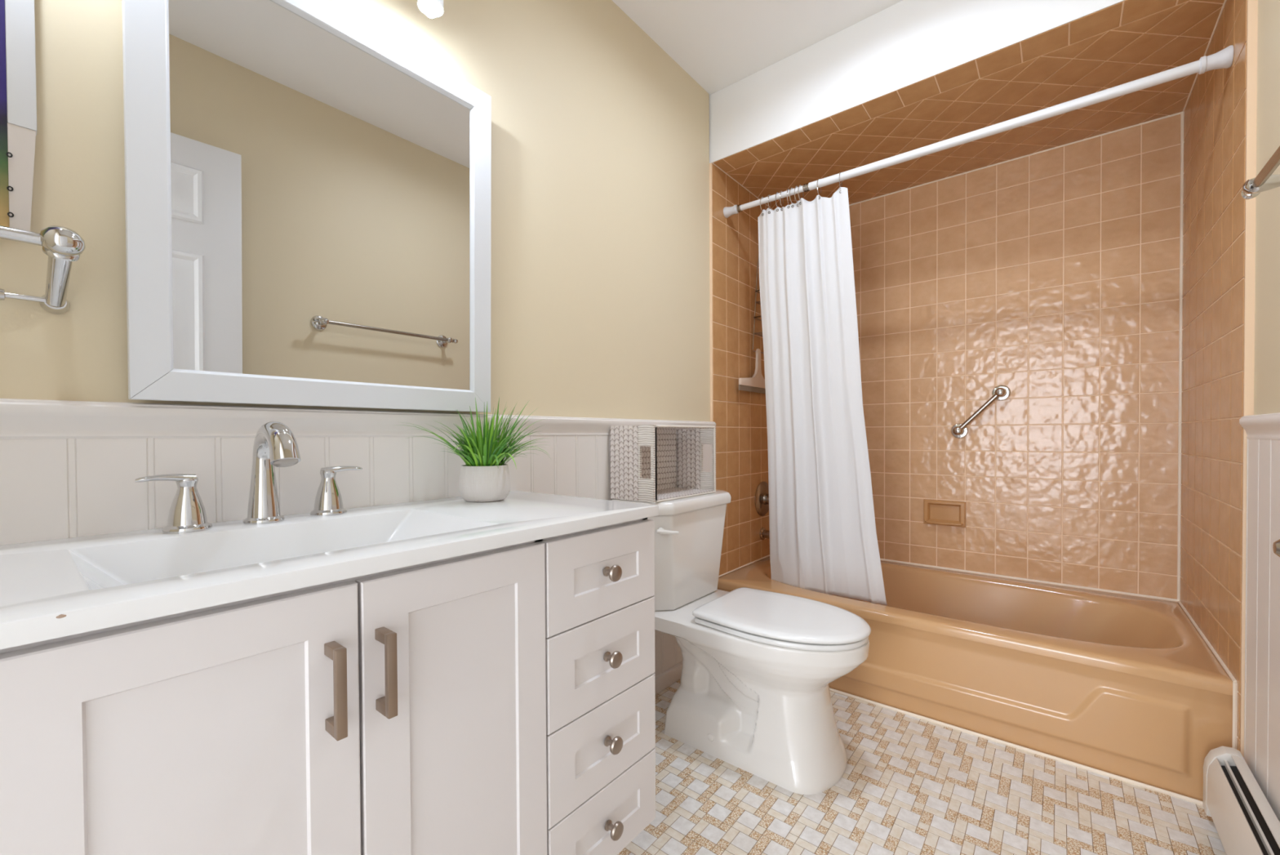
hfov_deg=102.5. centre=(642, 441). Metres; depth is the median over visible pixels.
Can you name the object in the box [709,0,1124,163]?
wall
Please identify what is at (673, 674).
baseboard
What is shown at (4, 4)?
print
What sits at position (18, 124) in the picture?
framed picture
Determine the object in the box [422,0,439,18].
bulb
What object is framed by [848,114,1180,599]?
wall
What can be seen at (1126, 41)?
ceiling
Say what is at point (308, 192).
wall mirror
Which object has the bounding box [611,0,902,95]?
ceiling
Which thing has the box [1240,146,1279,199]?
towel bar
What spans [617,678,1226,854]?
floor
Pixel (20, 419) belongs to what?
trim
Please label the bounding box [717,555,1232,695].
basin
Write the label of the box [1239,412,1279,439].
trim
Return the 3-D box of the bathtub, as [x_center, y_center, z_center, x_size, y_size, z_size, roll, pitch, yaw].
[1.159,0.766,2.090,1.522,0.335,0.798,0,1,39]
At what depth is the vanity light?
1.11 m
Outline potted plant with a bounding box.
[400,396,550,502]
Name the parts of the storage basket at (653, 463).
panel, panel, long panel, long panel, rim cord, panel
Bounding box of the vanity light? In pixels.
[417,0,443,18]
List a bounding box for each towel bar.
[0,225,85,314]
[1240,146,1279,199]
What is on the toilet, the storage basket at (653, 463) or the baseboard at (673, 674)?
the storage basket at (653, 463)
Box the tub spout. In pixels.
[760,527,769,539]
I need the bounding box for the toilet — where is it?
[611,489,871,794]
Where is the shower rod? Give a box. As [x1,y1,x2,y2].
[723,44,1233,217]
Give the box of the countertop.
[0,490,658,648]
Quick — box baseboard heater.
[1203,745,1279,854]
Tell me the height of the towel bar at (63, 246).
0.112 m
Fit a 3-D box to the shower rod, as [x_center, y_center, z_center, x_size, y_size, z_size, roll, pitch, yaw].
[0.965,-1.025,1.840,1.524,0.058,0.052,0,1,39]
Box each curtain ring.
[789,186,795,203]
[794,185,799,201]
[817,178,821,195]
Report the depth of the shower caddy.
2.53 m
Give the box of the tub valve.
[755,481,768,515]
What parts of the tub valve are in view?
handle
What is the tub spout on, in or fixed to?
attached to the wall at (600, 300)
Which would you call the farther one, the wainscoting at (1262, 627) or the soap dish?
the soap dish
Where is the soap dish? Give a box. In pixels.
[923,498,965,527]
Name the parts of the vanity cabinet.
door, handle, handle, door, drawer, drawer, drawer, drawer, knob, knob, knob, knob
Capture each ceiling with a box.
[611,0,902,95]
[713,0,1224,209]
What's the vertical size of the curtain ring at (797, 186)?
0.065 m
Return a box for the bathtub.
[717,555,1232,800]
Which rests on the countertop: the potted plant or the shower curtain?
the potted plant
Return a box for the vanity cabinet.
[0,517,655,854]
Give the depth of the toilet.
1.52 m
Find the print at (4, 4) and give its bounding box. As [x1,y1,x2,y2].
[0,0,8,226]
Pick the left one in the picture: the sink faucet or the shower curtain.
the sink faucet
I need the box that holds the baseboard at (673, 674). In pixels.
[654,661,682,694]
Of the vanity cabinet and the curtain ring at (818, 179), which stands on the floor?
the vanity cabinet
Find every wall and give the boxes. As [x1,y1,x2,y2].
[0,0,772,577]
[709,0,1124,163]
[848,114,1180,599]
[1180,0,1279,757]
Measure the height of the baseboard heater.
0.170 m
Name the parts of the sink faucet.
lever, handle, spout, handle, lever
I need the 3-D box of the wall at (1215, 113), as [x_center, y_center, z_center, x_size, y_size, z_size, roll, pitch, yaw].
[1.073,-0.270,0.660,0.138,2.445,3.104,0,1,39]
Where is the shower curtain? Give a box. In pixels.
[757,186,887,604]
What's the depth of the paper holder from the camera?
0.82 m
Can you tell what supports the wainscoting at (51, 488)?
attached to the wall at (600, 300)
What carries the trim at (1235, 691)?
attached to the wall at (1051, 277)
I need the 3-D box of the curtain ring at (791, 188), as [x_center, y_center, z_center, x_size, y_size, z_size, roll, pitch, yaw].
[0.617,-1.018,2.123,0.007,0.065,0.045,0,1,41]
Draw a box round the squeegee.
[738,348,765,393]
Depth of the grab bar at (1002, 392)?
2.26 m
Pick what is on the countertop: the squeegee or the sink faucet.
the sink faucet
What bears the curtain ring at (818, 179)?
hanging from the shower rod
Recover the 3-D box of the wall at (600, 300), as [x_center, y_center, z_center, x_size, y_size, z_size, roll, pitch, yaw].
[-0.177,-0.278,1.753,0.132,2.445,3.224,0,1,39]
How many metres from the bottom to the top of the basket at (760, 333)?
0.083 m
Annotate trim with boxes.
[0,398,715,439]
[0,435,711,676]
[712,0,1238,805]
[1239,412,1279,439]
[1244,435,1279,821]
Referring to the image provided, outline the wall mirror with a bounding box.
[121,0,491,412]
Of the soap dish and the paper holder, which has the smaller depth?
the paper holder
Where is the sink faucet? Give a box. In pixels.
[134,421,362,533]
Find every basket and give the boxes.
[609,424,715,502]
[753,315,762,336]
[755,289,760,305]
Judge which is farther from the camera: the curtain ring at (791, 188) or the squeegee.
the squeegee
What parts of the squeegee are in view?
rubber blade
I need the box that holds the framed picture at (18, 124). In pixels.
[0,0,36,231]
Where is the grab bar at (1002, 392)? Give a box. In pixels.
[951,384,1010,438]
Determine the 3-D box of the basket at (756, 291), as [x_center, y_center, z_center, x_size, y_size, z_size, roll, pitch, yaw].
[0.652,-0.715,2.577,0.098,0.060,0.202,0,1,39]
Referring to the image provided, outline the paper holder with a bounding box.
[1272,538,1279,556]
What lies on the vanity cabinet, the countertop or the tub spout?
the countertop
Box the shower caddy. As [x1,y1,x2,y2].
[752,257,764,353]
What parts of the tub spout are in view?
spout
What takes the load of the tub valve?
attached to the wall at (600, 300)
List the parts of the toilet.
flush lever, tank lid, tank, bowl, seat, lid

